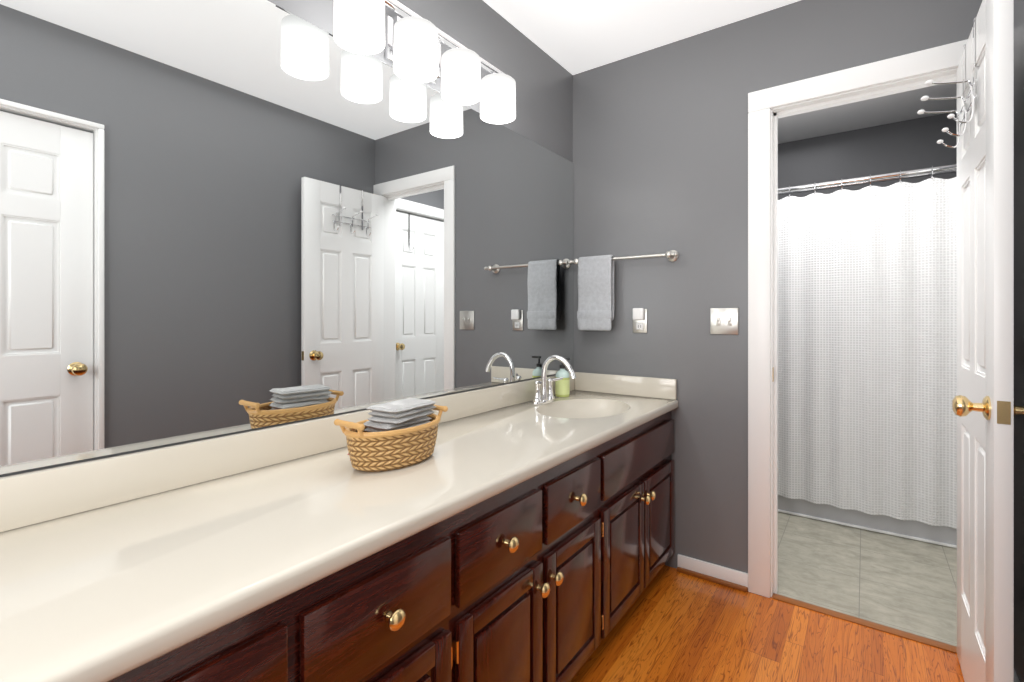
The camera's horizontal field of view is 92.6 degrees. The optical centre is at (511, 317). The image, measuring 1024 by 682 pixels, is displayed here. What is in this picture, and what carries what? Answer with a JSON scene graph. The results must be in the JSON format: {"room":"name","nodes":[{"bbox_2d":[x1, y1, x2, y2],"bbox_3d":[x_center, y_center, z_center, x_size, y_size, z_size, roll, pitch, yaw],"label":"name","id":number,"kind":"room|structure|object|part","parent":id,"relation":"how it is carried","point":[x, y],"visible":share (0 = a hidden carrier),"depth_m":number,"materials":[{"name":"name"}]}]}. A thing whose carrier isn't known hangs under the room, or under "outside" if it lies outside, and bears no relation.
{"room":"bathroom","nodes":[
{"label":"bathroom","id":0,"kind":"room"},
{"bbox_2d":[0,0,572,476],"bbox_3d":[-0.141,-0.060,2.044,0.100,2.460,5.250,0,0,36],"label":"wall","id":1,"kind":"structure","parent":0,"point":[544,84],"depth_m":2.10,"materials":[{"name":"grey paint"}]},
{"bbox_2d":[0,0,573,474],"bbox_3d":[-0.623,-0.270,1.282,0.006,1.100,3.242,0,0,36],"label":"mirror","id":2,"kind":"object","parent":1,"relation":"attached to","point":[222,216],"visible":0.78,"depth_m":1.21,"materials":[{"name":"clear glass"}]},
{"bbox_2d":[0,372,575,531],"bbox_3d":[-0.616,0.333,1.276,0.020,0.094,3.242,0,0,36],"label":"backsplash","id":3,"kind":"structure","parent":1,"relation":"attached to","point":[32,497],"depth_m":1.09,"materials":[{"name":"beige stone"}]},
{"bbox_2d":[334,0,515,123],"bbox_3d":[-0.264,-0.865,1.611,0.206,0.220,0.800,0,0,36],"label":"sconce","id":4,"kind":"object","parent":1,"relation":"attached to","point":[410,41],"visible":1,"depth_m":1.56,"materials":[{"name":"white glass"}]},
{"bbox_3d":[-0.416,-0.823,1.338,0.134,0.135,0.134,0,0,36],"label":"lamp shade","id":5,"kind":"part","parent":4,"relation":"part of","materials":[{"name":"white glass"}]},
{"bbox_3d":[-0.295,-0.823,1.506,0.134,0.135,0.134,0,0,36],"label":"lamp shade","id":6,"kind":"part","parent":4,"relation":"part of","materials":[{"name":"white glass"}]},
{"bbox_3d":[-0.174,-0.823,1.673,0.134,0.135,0.134,0,0,36],"label":"lamp shade","id":7,"kind":"part","parent":4,"relation":"part of","materials":[{"name":"white glass"}]},
{"bbox_3d":[-0.053,-0.823,1.841,0.134,0.135,0.134,0,0,36],"label":"lamp shade","id":8,"kind":"part","parent":4,"relation":"part of","materials":[{"name":"white glass"}]},
{"bbox_2d":[483,0,956,143],"bbox_3d":[0.629,-1.340,1.488,2.000,0.100,5.250,0,0,36],"label":"ceiling","id":9,"kind":"structure","parent":0,"point":[573,37],"depth_m":2.23,"materials":[{"name":"white paint"}]},
{"bbox_2d":[570,565,963,681],"bbox_3d":[0.077,1.195,0.722,2.000,0.050,3.362,0,0,36],"label":"floor","id":10,"kind":"structure","parent":0,"point":[673,625],"depth_m":1.74,"materials":[{"name":"brown wood"}]},
{"bbox_2d":[92,404,677,681],"bbox_3d":[-0.392,0.794,1.115,0.572,0.750,3.242,0,0,36],"label":"bathroom vanity","id":11,"kind":"object","parent":10,"relation":"on","point":[510,532],"depth_m":1.14,"materials":[{"name":"brown wood"}]},
{"bbox_2d":[0,388,677,681],"bbox_3d":[-0.398,0.400,1.119,0.557,0.040,3.242,0,0,36],"label":"countertop","id":12,"kind":"structure","parent":11,"relation":"on","point":[85,596],"depth_m":0.86,"materials":[{"name":"beige stone"}]},
{"bbox_2d":[334,398,447,471],"bbox_3d":[-0.310,0.303,1.296,0.185,0.151,0.300,0,0,36],"label":"basket","id":13,"kind":"object","parent":12,"relation":"on","point":[396,434],"visible":1,"depth_m":1.23,"materials":[{"name":"wicker"}]},
{"bbox_2d":[533,355,575,404],"bbox_3d":[0.197,0.271,2.151,0.188,0.217,0.196,0,0,36],"label":"faucet","id":14,"kind":"object","parent":12,"relation":"on","point":[545,396],"visible":1,"depth_m":2.17,"materials":[{"name":"silver metal"}]},
{"bbox_2d":[555,357,569,396],"bbox_3d":[0.246,0.285,2.362,0.075,0.188,0.069,0,0,36],"label":"soap bottle","id":15,"kind":"object","parent":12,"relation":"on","point":[562,387],"visible":0.83,"depth_m":2.34,"materials":[{"name":"green"}]},
{"bbox_2d":[772,593,956,652],"bbox_3d":[1.343,1.168,1.879,0.610,0.004,0.042,0,0,36],"label":"threshold","id":16,"kind":"object","parent":10,"relation":"on","point":[910,636],"depth_m":1.86,"materials":[{"name":"brown wood"}]},
{"bbox_2d":[573,0,977,572],"bbox_3d":[0.994,-0.060,2.187,1.575,2.460,0.110,0,0,36],"label":"wall","id":17,"kind":"structure","parent":0,"point":[660,147],"depth_m":2.23,"materials":[{"name":"grey paint"}]},
{"bbox_2d":[569,250,678,330],"bbox_3d":[0.536,-0.126,2.397,0.563,0.381,0.082,0,0,36],"label":"towel rail","id":18,"kind":"object","parent":17,"relation":"attached to","point":[595,311],"visible":1,"depth_m":2.43,"materials":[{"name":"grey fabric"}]},
{"bbox_2d":[577,254,614,330],"bbox_3d":[0.421,-0.123,2.460,0.188,0.378,0.052,0,0,36],"label":"towel","id":19,"kind":"object","parent":18,"relation":"hanging from","point":[595,312],"depth_m":2.44,"materials":[{"name":"grey fabric"}]},
{"bbox_2d":[576,372,675,399],"bbox_3d":[0.549,0.333,2.423,0.527,0.094,0.020,0,0,36],"label":"backsplash","id":20,"kind":"structure","parent":17,"relation":"attached to","point":[665,388],"depth_m":2.39,"materials":[{"name":"beige stone"}]},
{"bbox_2d":[633,308,646,332],"bbox_3d":[0.615,0.013,2.371,0.072,0.120,0.034,0,0,36],"label":"electrical outlet","id":21,"kind":"object","parent":17,"relation":"attached to","point":[639,320],"visible":1,"depth_m":2.37,"materials":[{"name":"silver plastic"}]},
{"bbox_2d":[677,554,747,586],"bbox_3d":[0.891,1.134,2.185,0.300,0.072,0.013,0,0,36],"label":"baseboard","id":22,"kind":"structure","parent":17,"relation":"attached to","point":[715,571],"depth_m":2.18,"materials":[{"name":"white wood"}]},
{"bbox_2d":[677,567,747,591],"bbox_3d":[0.887,1.161,2.178,0.300,0.018,0.029,0,0,36],"label":"molding","id":23,"kind":"structure","parent":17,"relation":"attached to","point":[714,580],"depth_m":2.16,"materials":[{"name":"brown wood"}]},
{"bbox_2d":[710,308,737,334],"bbox_3d":[0.932,0.015,2.152,0.116,0.116,0.018,0,0,36],"label":"light switch","id":24,"kind":"object","parent":17,"relation":"attached to","point":[723,320],"visible":1,"depth_m":2.15,"materials":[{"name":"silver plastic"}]},
{"bbox_2d":[774,113,777,593],"bbox_3d":[1.126,0.150,2.090,0.012,2.040,0.032,0,0,36],"label":"door frame","id":25,"kind":"object","parent":17,"relation":"attached to","point":[775,354],"visible":0.93,"depth_m":2.08,"materials":[{"name":"white wood"}]},
{"bbox_2d":[748,39,967,597],"bbox_3d":[1.362,0.105,1.911,0.784,2.130,0.129,0,0,36],"label":"door frame","id":26,"kind":"structure","parent":17,"relation":"attached to","point":[759,352],"depth_m":2.05,"materials":[{"name":"white wood"}]},
{"bbox_2d":[774,73,956,117],"bbox_3d":[1.369,-0.864,1.915,0.610,0.012,0.032,0,0,36],"label":"door frame","id":27,"kind":"object","parent":17,"relation":"attached to","point":[910,86],"visible":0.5,"depth_m":1.90,"materials":[{"name":"white wood"}]},
{"bbox_2d":[957,0,1013,681],"bbox_3d":[1.379,0.152,1.442,0.035,2.020,0.604,0,0,36],"label":"door","id":28,"kind":"structure","parent":17,"relation":"in","point":[985,367],"depth_m":1.28,"materials":[{"name":"white wood"}]},
{"bbox_2d":[924,17,976,147],"bbox_3d":[1.359,-0.706,1.496,0.140,0.313,0.300,0,0,36],"label":"hook rack","id":29,"kind":"object","parent":28,"relation":"hanging from","point":[964,122],"visible":0.94,"depth_m":1.47,"materials":[{"name":"silver metal"}]},
{"bbox_2d":[921,96,928,100],"bbox_3d":[1.299,-0.690,1.539,0.020,0.015,0.020,0,0,21],"label":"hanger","id":30,"kind":"object","parent":29,"relation":"attached to","point":[925,98],"depth_m":1.53,"materials":[{"name":"white plastic"}]},
{"bbox_2d":[925,80,933,85],"bbox_3d":[1.225,-0.690,1.438,0.020,0.015,0.020,0,0,21],"label":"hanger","id":31,"kind":"object","parent":29,"relation":"attached to","point":[929,82],"depth_m":1.43,"materials":[{"name":"white plastic"}]},
{"bbox_2d":[947,114,954,118],"bbox_3d":[1.256,-0.577,1.401,0.016,0.013,0.016,0,0,21],"label":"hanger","id":32,"kind":"object","parent":29,"relation":"attached to","point":[949,116],"depth_m":1.40,"materials":[{"name":"white plastic"}]},
{"bbox_2d":[952,395,1023,424],"bbox_3d":[1.230,0.232,1.234,0.175,0.062,0.094,0,0,36],"label":"door knob","id":33,"kind":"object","parent":28,"relation":"attached to","point":[962,406],"depth_m":1.25,"materials":[{"name":"gold metal"}]},
{"bbox_2d":[775,512,956,646],"bbox_3d":[1.613,1.196,2.851,2.000,0.048,1.888,0,0,36],"label":"floor","id":34,"kind":"structure","parent":0,"point":[902,584],"depth_m":2.23,"materials":[{"name":"tile"}]},
{"bbox_2d":[778,495,956,544],"bbox_3d":[1.883,0.970,3.226,1.792,0.400,0.756,0,0,36],"label":"bathtub","id":35,"kind":"object","parent":34,"relation":"on","point":[943,534],"depth_m":2.69,"materials":[{"name":"grey ceramic"}]},
{"bbox_2d":[778,509,956,547],"bbox_3d":[1.659,1.163,2.915,1.792,0.014,0.013,0,0,36],"label":"trim","id":36,"kind":"structure","parent":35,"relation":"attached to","point":[876,530],"depth_m":2.68,"materials":[{"name":"white"}]},
{"bbox_2d":[778,112,956,199],"bbox_3d":[2.136,-0.060,3.577,1.800,2.460,0.100,0,0,36],"label":"wall","id":37,"kind":"structure","parent":0,"point":[912,144],"depth_m":3.31,"materials":[{"name":"grey paint"}]},
{"bbox_2d":[778,164,956,528],"bbox_3d":[1.656,0.138,2.911,1.798,1.855,0.120,0,0,36],"label":"shower curtain","id":38,"kind":"object","parent":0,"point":[867,340],"visible":0.46,"depth_m":2.65,"materials":[{"name":"white fabric"}]},
{"bbox_2d":[1014,0,1023,681],"bbox_3d":[1.239,-0.060,0.974,0.110,2.460,1.570,0,0,36],"label":"wall","id":39,"kind":"structure","parent":0,"point":[1019,335],"depth_m":1.48,"materials":[{"name":"grey paint"}]},
{"bbox_2d":[1014,669,1019,681],"bbox_3d":[1.186,1.134,1.006,0.013,0.072,1.545,0,0,36],"label":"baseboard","id":40,"kind":"structure","parent":39,"relation":"attached to","point":[1016,679],"depth_m":1.49,"materials":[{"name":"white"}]}
]}

